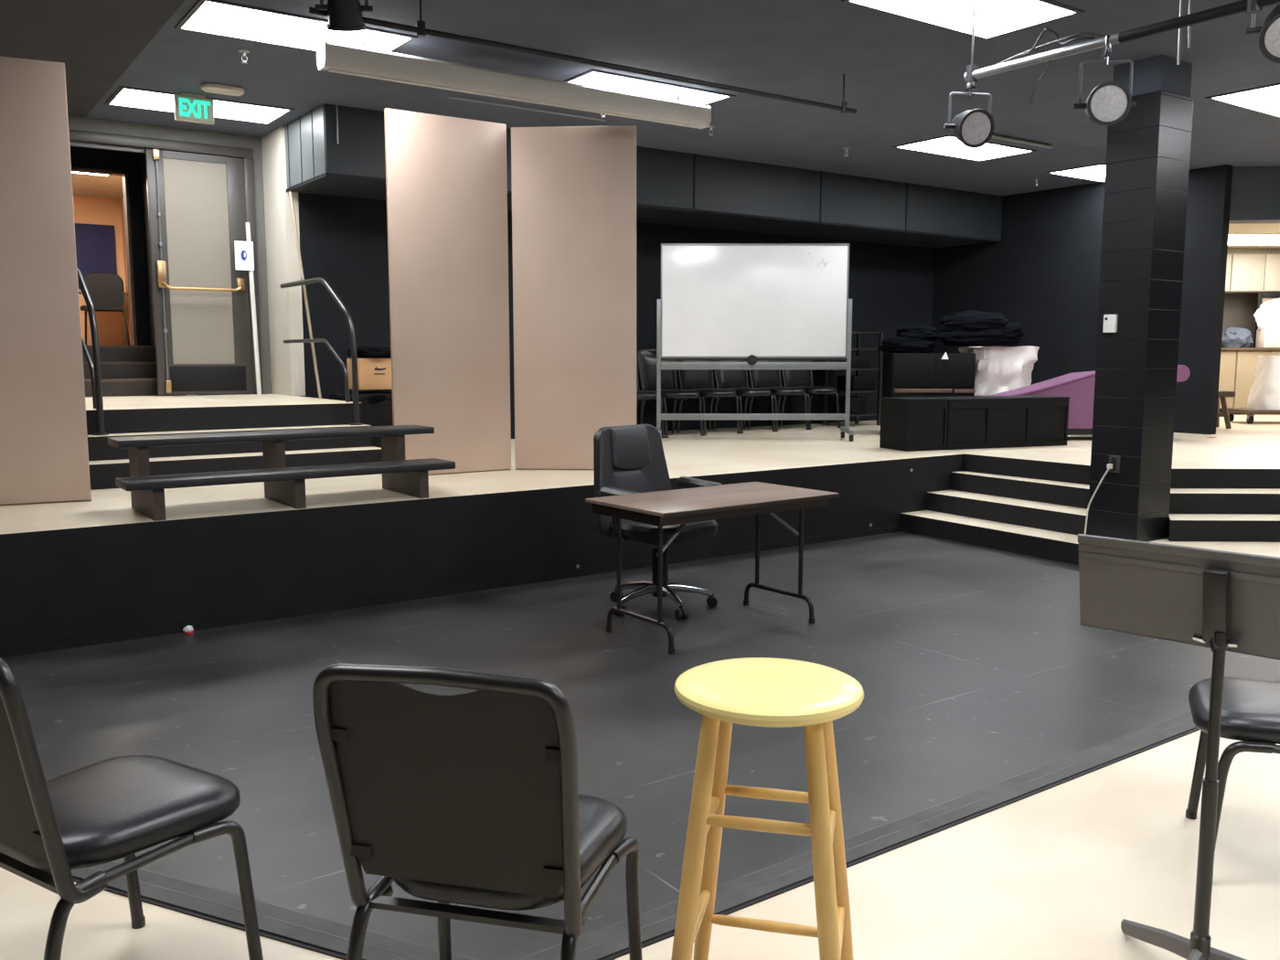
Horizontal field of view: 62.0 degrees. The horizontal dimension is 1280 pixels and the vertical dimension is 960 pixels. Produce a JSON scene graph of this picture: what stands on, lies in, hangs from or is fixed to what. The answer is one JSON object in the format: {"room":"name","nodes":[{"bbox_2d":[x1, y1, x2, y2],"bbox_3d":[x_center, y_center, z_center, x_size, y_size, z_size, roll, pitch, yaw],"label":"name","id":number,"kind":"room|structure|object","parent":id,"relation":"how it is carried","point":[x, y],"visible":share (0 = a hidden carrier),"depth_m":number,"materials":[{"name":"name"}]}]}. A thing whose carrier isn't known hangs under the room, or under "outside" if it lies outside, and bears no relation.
{"room":"drama classroom","nodes":[
{"label":"drama classroom","id":0,"kind":"room"},
{"bbox_2d":[71,172,123,199],"bbox_3d":[-6.583,-3.181,10.721,3.150,0.100,3.000,-5,8,-35],"label":"ceiling","id":1,"kind":"structure","parent":0,"point":[83,185],"depth_m":11.80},
{"bbox_2d":[73,195,127,345],"bbox_3d":[-7.477,-2.426,12.085,3.150,1.820,0.100,-5,8,-35],"label":"wall","id":2,"kind":"structure","parent":0,"point":[87,209],"depth_m":12.77,"materials":[{"name":"paint"}]},
{"bbox_2d":[74,223,117,288],"bbox_3d":[-6.902,-2.623,12.385,1.460,0.760,0.040,-5,8,-35],"label":"board","id":3,"kind":"object","parent":2,"relation":"attached to","point":[95,243],"visible":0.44,"depth_m":12.65,"materials":[{"name":"fabric"}]},
{"bbox_2d":[69,146,149,345],"bbox_3d":[-5.424,-2.176,9.753,1.800,1.870,0.100,-5,8,-35],"label":"wall","id":4,"kind":"structure","parent":0,"point":[85,157],"depth_m":10.09,"materials":[{"name":"paint"}]},
{"bbox_2d":[71,166,137,345],"bbox_3d":[-5.273,-2.067,9.874,1.010,1.625,0.140,-5,8,-35],"label":"trim","id":5,"kind":"structure","parent":4,"relation":"attached to","point":[123,174],"depth_m":10.10,"materials":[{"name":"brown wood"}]},
{"bbox_2d":[82,347,163,396],"bbox_3d":[-5.260,-0.986,9.659,1.600,0.469,1.270,-5,8,-35],"label":"stairs","id":6,"kind":"structure","parent":0,"point":[130,371],"depth_m":9.65,"materials":[{"name":"wood"}]},
{"bbox_2d":[83,345,157,382],"bbox_3d":[-5.063,-1.027,9.373,1.600,0.322,0.598,-5,8,-35],"label":"trim","id":7,"kind":"structure","parent":6,"relation":"attached to","point":[135,346],"depth_m":9.60,"materials":[{"name":"brown wood"}]},
{"bbox_2d":[120,197,131,345],"bbox_3d":[-5.338,-2.381,11.701,0.100,1.820,3.000,-5,8,-35],"label":"wall","id":8,"kind":"structure","parent":0,"point":[122,199],"depth_m":12.81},
{"bbox_2d":[138,152,186,395],"bbox_3d":[-5.107,-1.899,9.333,1.800,2.320,1.000,-5,8,-35],"label":"wall","id":9,"kind":"structure","parent":0,"point":[142,156],"depth_m":10.06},
{"bbox_2d":[67,115,271,394],"bbox_3d":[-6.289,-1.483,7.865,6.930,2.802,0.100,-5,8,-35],"label":"door frame","id":10,"kind":"structure","parent":9,"relation":"in","point":[75,122],"depth_m":9.59,"materials":[{"name":"metal"}]},
{"bbox_2d":[144,149,253,394],"bbox_3d":[-3.869,-1.810,9.412,0.810,2.100,0.147,-5,8,-35],"label":"door","id":11,"kind":"structure","parent":9,"relation":"in","point":[197,208],"depth_m":9.43,"materials":[{"name":"grey metal"}]},
{"bbox_2d":[85,394,381,490],"bbox_3d":[-5.480,-0.202,6.897,6.970,0.485,2.650,-5,8,-35],"label":"stairs landing","id":12,"kind":"structure","parent":0,"point":[153,415],"depth_m":7.48,"materials":[{"name":"wood"}]},
{"bbox_2d":[76,267,109,435],"bbox_3d":[-4.039,-0.945,7.642,0.100,1.141,1.740,-5,8,-35],"label":"handrail","id":13,"kind":"object","parent":12,"relation":"on","point":[95,368],"visible":0.87,"depth_m":7.01,"materials":[{"name":"black metal"}]},
{"bbox_2d":[245,222,261,394],"bbox_3d":[-3.489,-1.541,9.608,0.096,1.538,0.040,3,8,27],"label":"pole","id":14,"kind":"object","parent":12,"relation":"on","point":[248,226],"visible":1,"depth_m":9.61,"materials":[{"name":"metal"}]},
{"bbox_2d":[234,240,254,270],"bbox_3d":[-3.532,-2.002,9.502,0.160,0.255,0.009,-5,8,-35],"label":"paper sign","id":15,"kind":"object","parent":14,"relation":"attached to","point":[243,250],"visible":1,"depth_m":9.50,"materials":[{"name":"white"}]},
{"bbox_2d":[288,191,321,398],"bbox_3d":[-2.821,-1.571,8.963,0.024,1.754,0.642,-5,8,-34],"label":"wooden pole","id":16,"kind":"object","parent":12,"relation":"on","point":[290,192],"visible":1,"depth_m":8.95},
{"bbox_2d":[279,277,362,425],"bbox_3d":[-2.615,-1.063,8.640,0.100,1.141,1.740,-5,8,-35],"label":"handrail","id":17,"kind":"object","parent":12,"relation":"on","point":[354,356],"visible":1,"depth_m":8.14,"materials":[{"name":"black metal"}]},
{"bbox_2d":[261,104,326,395],"bbox_3d":[-2.945,-1.884,9.202,0.120,2.320,1.710,-5,8,-35],"label":"wall","id":18,"kind":"structure","parent":0,"point":[285,308],"depth_m":9.38,"materials":[{"name":"paint"}]},
{"bbox_2d":[298,192,934,438],"bbox_3d":[0.479,-1.958,11.879,8.550,2.802,0.100,-5,8,-35],"label":"wall","id":19,"kind":"structure","parent":0,"point":[344,240],"depth_m":11.49,"materials":[{"name":"paint"}]},
{"bbox_2d":[286,109,1001,241],"bbox_3d":[0.718,-3.011,11.223,8.546,0.555,1.038,-5,8,-35],"label":"trim","id":20,"kind":"structure","parent":19,"relation":"attached to","point":[325,175],"depth_m":10.62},
{"bbox_2d":[0,531,1279,959],"bbox_3d":[3.739,1.092,3.526,18.000,0.103,11.200,-5,8,-35],"label":"floor","id":21,"kind":"structure","parent":0,"point":[976,667],"depth_m":3.95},
{"bbox_2d":[0,658,263,959],"bbox_3d":[-1.213,0.727,2.335,0.498,0.908,0.571,4,8,32],"label":"chair","id":22,"kind":"object","parent":21,"relation":"on","point":[105,811],"visible":1,"depth_m":2.22,"materials":[{"name":"leather"}]},
{"bbox_2d":[312,663,642,959],"bbox_3d":[-0.290,0.747,2.166,0.498,0.908,0.571,2,7,14],"label":"chair","id":23,"kind":"object","parent":21,"relation":"on","point":[473,798],"visible":1,"depth_m":1.93,"materials":[{"name":"black plastic"}]},
{"bbox_2d":[593,424,721,619],"bbox_3d":[0.102,0.217,6.073,0.656,1.037,0.740,6,9,42],"label":"office chair","id":24,"kind":"object","parent":21,"relation":"on","point":[628,459],"visible":0.61,"depth_m":6.06,"materials":[{"name":"leather"}]},
{"bbox_2d":[42,678,1279,959],"bbox_3d":[1.349,0.942,4.341,11.098,0.009,2.897,-2,7,-15],"label":"trim","id":25,"kind":"structure","parent":21,"relation":"on","point":[298,933],"depth_m":2.89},
{"bbox_2d":[585,481,839,654],"bbox_3d":[0.392,0.434,5.631,1.205,0.709,0.648,-5,8,-37],"label":"folding table","id":26,"kind":"object","parent":21,"relation":"on","point":[683,506],"visible":1,"depth_m":5.46,"materials":[{"name":"laminate"}]},
{"bbox_2d":[671,657,863,959],"bbox_3d":[0.267,0.805,2.262,0.392,0.775,0.392,2,7,14],"label":"bar stool","id":27,"kind":"object","parent":21,"relation":"on","point":[750,691],"visible":1,"depth_m":2.15,"materials":[{"name":"yellow wood"}]},
{"bbox_2d":[1077,533,1279,959],"bbox_3d":[1.226,0.665,2.363,0.600,1.020,0.375,7,9,44],"label":"music stand","id":28,"kind":"object","parent":21,"relation":"on","point":[1221,602],"visible":1,"depth_m":2.41,"materials":[{"name":"black metal"}]},
{"bbox_2d":[1185,676,1279,851],"bbox_3d":[1.869,0.649,2.991,0.571,0.908,0.498,3,7,24],"label":"chair","id":29,"kind":"object","parent":21,"relation":"on","point":[1251,708],"visible":0.74,"depth_m":2.94,"materials":[{"name":"black metal"}]},
{"bbox_2d":[0,0,1279,195],"bbox_3d":[2.586,-2.574,4.738,18.000,0.100,15.200,-5,8,-35],"label":"ceiling","id":30,"kind":"structure","parent":0,"point":[901,74],"depth_m":7.33,"materials":[{"name":"paint"}]},
{"bbox_2d":[104,85,180,113],"bbox_3d":[-3.781,-2.927,8.185,0.516,0.010,0.714,-5,8,-35],"label":"recessed light","id":31,"kind":"object","parent":30,"relation":"in","point":[136,98],"depth_m":8.16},
{"bbox_2d":[173,92,213,124],"bbox_3d":[-3.371,-2.812,8.050,0.280,0.205,0.050,-5,8,-35],"label":"exit sign","id":32,"kind":"object","parent":30,"relation":"hanging from","point":[188,107],"visible":1,"depth_m":8.03,"materials":[{"name":"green plastic"}]},
{"bbox_2d":[201,82,244,95],"bbox_3d":[-3.055,-2.860,7.794,0.300,0.050,0.130,-5,8,-35],"label":"emergency light","id":33,"kind":"object","parent":30,"relation":"attached to","point":[208,87],"visible":1,"depth_m":7.75,"materials":[{"name":"beige plastic"}]},
{"bbox_2d":[205,96,294,124],"bbox_3d":[-3.223,-2.973,8.576,0.683,0.010,0.714,-5,8,-35],"label":"recessed light","id":34,"kind":"object","parent":30,"relation":"in","point":[223,109],"depth_m":8.59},
{"bbox_2d":[174,0,417,52],"bbox_3d":[-2.084,-2.725,6.485,1.270,0.010,0.670,-5,8,-35],"label":"recessed light","id":35,"kind":"object","parent":30,"relation":"in","point":[215,17],"visible":0.79,"depth_m":6.42,"materials":[{"name":"plastic"}]},
{"bbox_2d":[316,32,711,128],"bbox_3d":[-0.708,-2.682,7.191,2.932,0.259,0.151,-5,8,-35],"label":"projector screen","id":36,"kind":"object","parent":30,"relation":"attached to","point":[362,60],"visible":1,"depth_m":6.99,"materials":[{"name":"white plastic"}]},
{"bbox_2d":[447,96,605,121],"bbox_3d":[-0.872,-2.935,8.425,1.420,0.016,0.016,-5,8,-35],"label":"conduit","id":37,"kind":"object","parent":30,"relation":"attached to","point":[450,97],"visible":1,"depth_m":8.39,"materials":[{"name":"grey metal"}]},
{"bbox_2d":[307,0,856,114],"bbox_3d":[-0.066,-2.589,6.425,3.900,0.268,0.046,-5,8,-35],"label":"pipe","id":38,"kind":"object","parent":30,"relation":"hanging from","point":[420,29],"visible":1,"depth_m":6.21,"materials":[{"name":"metal"}]},
{"bbox_2d":[315,0,373,31],"bbox_3d":[-1.487,-2.397,5.329,0.233,0.322,0.220,-7,9,-44],"label":"spotlight","id":39,"kind":"object","parent":38,"relation":"hanging from","point":[346,16],"visible":1,"depth_m":5.29,"materials":[{"name":"black metal"}]},
{"bbox_2d":[563,69,735,106],"bbox_3d":[0.004,-2.901,7.973,1.290,0.010,0.670,-5,8,-35],"label":"recessed light","id":40,"kind":"object","parent":30,"relation":"in","point":[594,78],"visible":0.59,"depth_m":7.80,"materials":[{"name":"plastic"}]},
{"bbox_2d":[841,0,1084,40],"bbox_3d":[1.827,-2.667,5.993,1.270,0.010,0.670,-5,8,-35],"label":"recessed light","id":41,"kind":"object","parent":30,"relation":"in","point":[993,18],"visible":1,"depth_m":6.11,"materials":[{"name":"plastic"}]},
{"bbox_2d":[892,134,1036,161],"bbox_3d":[3.103,-3.160,10.157,1.290,0.010,0.670,-5,8,-35],"label":"recessed light","id":42,"kind":"object","parent":30,"relation":"in","point":[949,145],"visible":1,"depth_m":10.17,"materials":[{"name":"plastic"}]},
{"bbox_2d":[991,134,1052,149],"bbox_3d":[3.422,-3.081,9.659,1.030,0.036,0.034,-5,8,-35],"label":"conduit","id":43,"kind":"object","parent":30,"relation":"attached to","point":[996,136],"visible":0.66,"depth_m":9.68,"materials":[{"name":"grey metal"}]},
{"bbox_2d":[1045,163,1105,181],"bbox_3d":[5.010,-3.322,11.529,1.060,0.010,0.670,-5,8,-35],"label":"recessed light","id":44,"kind":"object","parent":30,"relation":"in","point":[1096,173],"visible":0.69,"depth_m":11.51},
{"bbox_2d":[964,0,1279,83],"bbox_3d":[2.654,-2.315,4.829,0.064,0.436,2.820,-5,8,-35],"label":"pipe","id":45,"kind":"object","parent":30,"relation":"hanging from","point":[1250,6],"visible":1,"depth_m":5.21,"materials":[{"name":"metal"}]},
{"bbox_2d":[943,81,995,148],"bbox_3d":[1.854,-2.075,5.984,0.278,0.425,0.264,6,9,40],"label":"spotlight","id":46,"kind":"object","parent":45,"relation":"hanging from","point":[974,128],"visible":1,"depth_m":5.94,"materials":[{"name":"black metal"}]},
{"bbox_2d":[996,28,1104,103],"bbox_3d":[2.128,-2.183,5.598,0.041,0.364,0.654,-5,8,-35],"label":"cable","id":47,"kind":"object","parent":45,"relation":"hanging from","point":[1059,40],"visible":1,"depth_m":5.56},
{"bbox_2d":[1072,35,1136,126],"bbox_3d":[2.335,-1.990,5.354,0.299,0.445,0.268,1,7,9],"label":"spotlight","id":48,"kind":"object","parent":45,"relation":"hanging from","point":[1108,103],"visible":1,"depth_m":5.26,"materials":[{"name":"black metal"}]},
{"bbox_2d":[1205,83,1279,118],"bbox_3d":[5.040,-2.932,8.232,1.280,0.010,0.670,-5,8,-35],"label":"recessed light","id":49,"kind":"object","parent":30,"relation":"in","point":[1264,100],"visible":1,"depth_m":8.16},
{"bbox_3d":[3.352,-2.467,4.740,0.060,0.114,1.900,-5,8,-35],"label":"pipe","id":50,"kind":"object","parent":30,"relation":"hanging from","visible":0},
{"bbox_2d":[1245,3,1279,63],"bbox_3d":[3.120,-2.256,5.075,0.319,0.502,0.301,-2,7,-18],"label":"spotlight","id":51,"kind":"object","parent":50,"relation":"hanging from","point":[1269,37],"visible":0.98,"depth_m":5.10,"materials":[{"name":"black metal"}]},
{"bbox_2d":[0,414,1279,647],"bbox_3d":[2.784,-0.227,11.719,26.000,0.598,16.150,-5,8,-35],"label":"stage","id":52,"kind":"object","parent":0,"point":[100,565],"depth_m":6.42,"materials":[{"name":"wood"}]},
{"bbox_2d":[0,56,91,505],"bbox_3d":[-3.618,-1.076,5.879,0.913,2.460,0.036,-3,7,-25],"label":"partition panel","id":53,"kind":"object","parent":52,"relation":"on","point":[44,450],"visible":1,"depth_m":5.98,"materials":[{"name":"wood"}]},
{"bbox_2d":[107,424,455,521],"bbox_3d":[-2.024,-0.069,6.140,1.840,0.398,0.630,-5,8,-36],"label":"bench","id":54,"kind":"object","parent":52,"relation":"on","point":[283,485],"visible":1,"depth_m":6.01,"materials":[{"name":"black wood"}]},
{"bbox_2d":[327,390,393,447],"bbox_3d":[-2.273,-0.490,9.088,0.780,0.542,0.482,-5,8,-35],"label":"crate","id":55,"kind":"object","parent":52,"relation":"on","point":[376,406],"visible":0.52,"depth_m":8.88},
{"bbox_2d":[346,358,392,389],"bbox_3d":[-2.267,-0.903,9.039,0.350,0.260,0.284,-5,8,-35],"label":"carton","id":56,"kind":"object","parent":55,"relation":"on","point":[372,373],"visible":0.71,"depth_m":8.91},
{"bbox_2d":[345,345,391,357],"bbox_3d":[-2.266,-1.085,9.014,0.427,0.098,0.404,1,7,5],"label":"cloth","id":57,"kind":"object","parent":56,"relation":"on","point":[364,351],"visible":0.8,"depth_m":8.88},
{"bbox_2d":[384,107,511,475],"bbox_3d":[-1.332,-1.277,7.496,0.890,2.480,0.035,-5,8,-34],"label":"partition panel","id":58,"kind":"object","parent":52,"relation":"on","point":[446,181],"visible":0.83,"depth_m":7.47,"materials":[{"name":"wood"}]},
{"bbox_2d":[0,525,897,658],"bbox_3d":[-2.259,0.763,5.671,10.700,0.047,0.018,-5,8,-35],"label":"baseboard","id":59,"kind":"structure","parent":52,"relation":"attached to","point":[163,630],"depth_m":6.18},
{"bbox_2d":[511,125,636,469],"bbox_3d":[-0.474,-1.295,7.729,0.896,2.460,0.036,0,7,3],"label":"partition panel","id":60,"kind":"object","parent":52,"relation":"on","point":[574,187],"visible":0.82,"depth_m":7.70,"materials":[{"name":"wood"}]},
{"bbox_2d":[636,359,664,437],"bbox_3d":[-0.093,-0.887,10.891,0.498,0.908,0.571,-5,8,-35],"label":"chair","id":61,"kind":"object","parent":52,"relation":"on","point":[641,395],"visible":0.17,"depth_m":10.85,"materials":[{"name":"black metal"}]},
{"bbox_2d":[637,349,703,437],"bbox_3d":[0.320,-0.922,11.180,0.498,0.908,0.571,-5,8,-35],"label":"chair","id":62,"kind":"object","parent":52,"relation":"on","point":[646,360],"visible":0.73,"depth_m":11.22,"materials":[{"name":"black metal"}]},
{"bbox_2d":[675,360,740,436],"bbox_3d":[0.732,-0.956,11.469,0.498,0.908,0.571,-5,8,-35],"label":"chair","id":63,"kind":"object","parent":52,"relation":"on","point":[700,380],"visible":0.56,"depth_m":11.51,"materials":[{"name":"black metal"}]},
{"bbox_2d":[712,360,775,433],"bbox_3d":[1.145,-0.990,11.758,0.498,0.908,0.571,-5,8,-35],"label":"chair","id":64,"kind":"object","parent":52,"relation":"on","point":[736,379],"visible":0.63,"depth_m":11.80,"materials":[{"name":"black metal"}]},
{"bbox_2d":[655,243,854,441],"bbox_3d":[1.125,-1.356,10.514,1.930,1.923,0.520,0,7,0],"label":"whiteboard","id":65,"kind":"object","parent":52,"relation":"on","point":[752,303],"visible":0.92,"depth_m":10.46,"materials":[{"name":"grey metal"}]},
{"bbox_2d":[746,360,808,431],"bbox_3d":[1.557,-1.024,12.048,0.498,0.908,0.571,-5,8,-35],"label":"chair","id":66,"kind":"object","parent":52,"relation":"on","point":[771,379],"visible":0.59,"depth_m":12.09,"materials":[{"name":"black metal"}]},
{"bbox_2d":[779,360,840,429],"bbox_3d":[1.970,-1.058,12.337,0.498,0.908,0.571,-5,8,-35],"label":"chair","id":67,"kind":"object","parent":52,"relation":"on","point":[803,378],"visible":0.61,"depth_m":12.37,"materials":[{"name":"black metal"}]},
{"bbox_2d":[822,331,883,425],"bbox_3d":[2.556,-1.216,12.765,0.576,1.120,0.396,-5,8,-35],"label":"shelf rack","id":68,"kind":"object","parent":52,"relation":"on","point":[858,334],"visible":0.52,"depth_m":12.75,"materials":[{"name":"black metal"}]},
{"bbox_2d":[829,396,865,414],"bbox_3d":[2.491,-0.894,12.756,0.340,0.200,0.280,-5,8,-35],"label":"equipment case","id":69,"kind":"object","parent":68,"relation":"on","point":[858,404],"visible":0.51,"depth_m":12.66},
{"bbox_2d":[832,355,870,368],"bbox_3d":[2.524,-1.409,12.719,0.380,0.150,0.280,-5,8,-35],"label":"equipment case","id":70,"kind":"object","parent":68,"relation":"on","point":[857,361],"visible":0.5,"depth_m":12.62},
{"bbox_2d":[837,375,874,390],"bbox_3d":[2.597,-1.166,12.800,0.360,0.170,0.280,-5,8,-35],"label":"equipment case","id":71,"kind":"object","parent":68,"relation":"on","point":[857,382],"visible":0.94,"depth_m":12.70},
{"bbox_2d":[879,396,949,451],"bbox_3d":[2.469,-0.510,9.610,0.432,0.460,0.432,-3,7,-21],"label":"box","id":72,"kind":"object","parent":52,"relation":"on","point":[907,423],"visible":1,"depth_m":9.45,"materials":[{"name":"wood"}]},
{"bbox_2d":[882,352,975,397],"bbox_3d":[3.050,-0.909,11.281,0.860,0.860,0.480,0,7,0],"label":"storage cabinet","id":73,"kind":"object","parent":52,"relation":"on","point":[903,374],"visible":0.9,"depth_m":11.04,"materials":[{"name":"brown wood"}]},
{"bbox_2d":[878,323,938,352],"bbox_3d":[2.834,-1.493,11.217,0.615,0.310,0.352,0,7,-1],"label":"drapes","id":74,"kind":"object","parent":73,"relation":"on","point":[920,337],"visible":0.91,"depth_m":11.10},
{"bbox_2d":[958,345,1039,395],"bbox_3d":[3.865,-0.975,11.506,0.783,0.938,0.632,0,7,2],"label":"hamper","id":75,"kind":"object","parent":52,"relation":"on","point":[998,369],"visible":0.41,"depth_m":11.22,"materials":[{"name":"fabric"}]},
{"bbox_2d":[937,309,1023,346],"bbox_3d":[3.587,-1.601,11.228,0.918,0.377,0.468,1,7,9],"label":"heap","id":76,"kind":"object","parent":75,"relation":"on","point":[972,327],"visible":1,"depth_m":11.07,"materials":[{"name":"fabric"}]},
{"bbox_2d":[928,394,1070,449],"bbox_3d":[3.308,-0.546,9.934,1.372,0.455,0.432,-3,7,-21],"label":"storage cabinet","id":77,"kind":"object","parent":52,"relation":"on","point":[1029,421],"visible":0.88,"depth_m":9.75,"materials":[{"name":"wood"}]},
{"bbox_2d":[986,364,1190,435],"bbox_3d":[4.421,-0.794,10.781,1.943,0.748,0.631,0,7,0],"label":"chaise longue","id":78,"kind":"object","parent":52,"relation":"on","point":[1079,386],"visible":0.2,"depth_m":10.48,"materials":[{"name":"fabric"}]},
{"bbox_2d":[1216,390,1235,428],"bbox_3d":[6.589,-0.815,12.340,0.462,0.436,0.323,0,7,0],"label":"trestle","id":79,"kind":"object","parent":52,"relation":"on","point":[1222,394],"visible":0.42,"depth_m":12.23,"materials":[{"name":"brown wood"}]},
{"bbox_2d":[1218,351,1236,412],"bbox_3d":[7.900,-1.403,15.282,0.940,0.900,0.618,0,7,0],"label":"base cabinet","id":80,"kind":"object","parent":52,"relation":"on","point":[1228,358],"visible":0.18,"depth_m":14.96,"materials":[{"name":"wood"}]},
{"bbox_2d":[1221,347,1279,351],"bbox_3d":[8.875,-1.871,15.231,3.050,0.038,0.690,0,7,0],"label":"countertop","id":81,"kind":"structure","parent":80,"relation":"on","point":[1222,348],"depth_m":14.89,"materials":[{"name":"brown wood"}]},
{"bbox_2d":[1221,327,1253,347],"bbox_3d":[8.468,-2.031,15.155,0.458,0.298,0.450,-5,8,-35],"label":"cloth bundle","id":82,"kind":"object","parent":81,"relation":"on","point":[1232,336],"visible":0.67,"depth_m":15.01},
{"bbox_2d":[1253,292,1279,347],"bbox_3d":[9.060,-2.279,15.197,0.520,0.780,0.040,0,7,0],"label":"frame","id":83,"kind":"object","parent":81,"relation":"on","point":[1262,297],"visible":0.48,"depth_m":15.15,"materials":[{"name":"wood"}]},
{"bbox_2d":[1255,329,1279,347],"bbox_3d":[9.020,-1.994,15.000,0.560,0.260,0.220,0,7,0],"label":"carton","id":84,"kind":"object","parent":81,"relation":"on","point":[1264,337],"visible":0.87,"depth_m":14.90,"materials":[{"name":"white cardboard"}]},
{"bbox_2d":[1253,298,1279,329],"bbox_3d":[9.039,-2.351,14.958,0.781,0.457,0.277,0,7,-2],"label":"plastic bag","id":85,"kind":"object","parent":84,"relation":"on","point":[1267,316],"visible":0.97,"depth_m":14.89,"materials":[{"name":"plastic"}]},
{"bbox_2d":[1227,407,1279,424],"bbox_3d":[7.900,-0.800,13.298,0.920,0.170,0.600,0,7,0],"label":"dolly","id":86,"kind":"object","parent":52,"relation":"on","point":[1243,410],"visible":0.78,"depth_m":13.07,"materials":[{"name":"brown wood"}]},
{"bbox_2d":[1246,354,1279,409],"bbox_3d":[7.948,-1.218,13.251,0.624,0.668,0.458,0,7,-2],"label":"sack","id":87,"kind":"object","parent":86,"relation":"on","point":[1264,392],"visible":1,"depth_m":13.11,"materials":[{"name":"fabric"}]},
{"bbox_2d":[1229,351,1279,414],"bbox_3d":[8.850,-1.403,15.282,0.940,0.900,0.618,0,7,0],"label":"base cabinet","id":88,"kind":"object","parent":52,"relation":"on","point":[1245,365],"visible":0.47,"depth_m":14.96,"materials":[{"name":"wood"}]},
{"bbox_2d":[290,103,1002,247],"bbox_3d":[0.721,-3.015,11.229,8.535,0.550,1.030,-5,8,-35],"label":"soffit","id":89,"kind":"structure","parent":0,"point":[664,177],"depth_m":11.10,"materials":[{"name":"paint"}]},
{"bbox_2d":[926,470,1089,534],"bbox_3d":[2.988,0.164,8.404,0.575,0.300,1.520,-5,8,-35],"label":"stairs","id":90,"kind":"structure","parent":0,"point":[1047,505],"depth_m":8.35,"materials":[{"name":"wood"}]},
{"bbox_2d":[931,164,1233,434],"bbox_3d":[5.045,-2.059,12.739,0.130,2.802,3.750,-5,8,-35],"label":"wall","id":91,"kind":"structure","parent":0,"point":[1042,275],"depth_m":12.53,"materials":[{"name":"paint"}]},
{"bbox_2d":[1228,166,1279,223],"bbox_3d":[7.584,-3.014,11.223,3.200,0.550,0.300,1,7,4],"label":"header","id":92,"kind":"object","parent":91,"relation":"attached to","point":[1255,190],"visible":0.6,"depth_m":11.16,"materials":[{"name":"paint"}]},
{"bbox_2d":[900,510,1279,565],"bbox_3d":[3.905,0.424,8.118,2.380,0.150,3.090,-5,8,-35],"label":"step","id":93,"kind":"structure","parent":0,"point":[1061,547],"depth_m":7.85,"materials":[{"name":"wood"}]},
{"bbox_2d":[1087,90,1193,542],"bbox_3d":[3.481,-1.091,7.428,0.407,3.022,0.370,-5,8,-35],"label":"pillar","id":94,"kind":"structure","parent":0,"point":[1148,151],"depth_m":7.29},
{"bbox_2d":[1102,314,1118,332],"bbox_3d":[3.255,-1.083,7.367,0.034,0.124,0.090,-5,8,-35],"label":"wall control","id":95,"kind":"object","parent":94,"relation":"attached to","point":[1110,321],"visible":1,"depth_m":7.35,"materials":[{"name":"white plastic"}]},
{"bbox_2d":[1108,455,1120,472],"bbox_3d":[3.309,-0.113,7.422,0.014,0.120,0.080,-5,8,-35],"label":"wall outlet","id":96,"kind":"object","parent":94,"relation":"attached to","point":[1115,460],"visible":1,"depth_m":7.41,"materials":[{"name":"plastic"}]},
{"bbox_2d":[1112,54,1192,97],"bbox_3d":[3.482,-2.704,7.238,0.375,0.229,0.340,-5,8,-35],"label":"cap","id":97,"kind":"object","parent":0,"point":[1162,72],"visible":0.79,"depth_m":7.10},
{"bbox_2d":[1167,488,1279,542],"bbox_3d":[7.248,0.257,7.616,7.386,0.300,0.600,0,7,2],"label":"stairs","id":98,"kind":"structure","parent":0,"point":[1226,515],"depth_m":7.68,"materials":[{"name":"wood"}]},
{"bbox_2d":[1222,293,1257,347],"bbox_3d":[8.700,-2.196,15.600,8.600,2.402,0.100,0,7,0],"label":"wall","id":99,"kind":"structure","parent":0,"point":[1239,311],"depth_m":15.52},
{"bbox_2d":[1225,254,1231,292],"bbox_3d":[7.900,-2.958,15.258,0.940,0.530,0.380,0,7,0],"label":"upper cabinet","id":100,"kind":"object","parent":99,"relation":"attached to","point":[1229,256],"visible":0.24,"depth_m":15.07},
{"bbox_2d":[1225,254,1279,293],"bbox_3d":[8.850,-2.958,15.258,0.940,0.530,0.380,0,7,0],"label":"upper cabinet","id":101,"kind":"object","parent":99,"relation":"attached to","point":[1250,273],"visible":0.88,"depth_m":15.07,"materials":[{"name":"wood"}]},
{"bbox_2d":[1226,248,1279,254],"bbox_3d":[8.700,-3.302,15.318,8.600,0.140,0.200,0,7,0],"label":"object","id":102,"kind":"structure","parent":0,"point":[1230,250],"depth_m":15.22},
{"bbox_2d":[1227,223,1279,248],"bbox_3d":[9.650,-3.160,13.522,6.700,0.100,3.800,0,7,0],"label":"ceiling","id":103,"kind":"structure","parent":0,"point":[1245,228],"depth_m":12.94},
{"bbox_2d":[1227,233,1279,245],"bbox_3d":[8.200,-3.147,13.927,1.800,0.020,1.240,0,7,0],"label":"recessed light","id":104,"kind":"object","parent":103,"relation":"in","point":[1234,239],"visible":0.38,"depth_m":13.79,"materials":[{"name":"beige plastic"}]},
{"bbox_3d":[-6.612,-1.329,10.981,3.150,0.100,3.100,-5,8,-35],"label":"floor","id":105,"kind":"structure","parent":0,"visible":0},
{"bbox_2d":[78,272,129,345],"bbox_3d":[-6.190,-1.964,12.277,0.504,0.862,0.504,-3,7,-21],"label":"chair","id":106,"kind":"object","parent":105,"relation":"on","point":[106,291],"visible":0.72,"depth_m":12.40,"materials":[{"name":"black plastic"}]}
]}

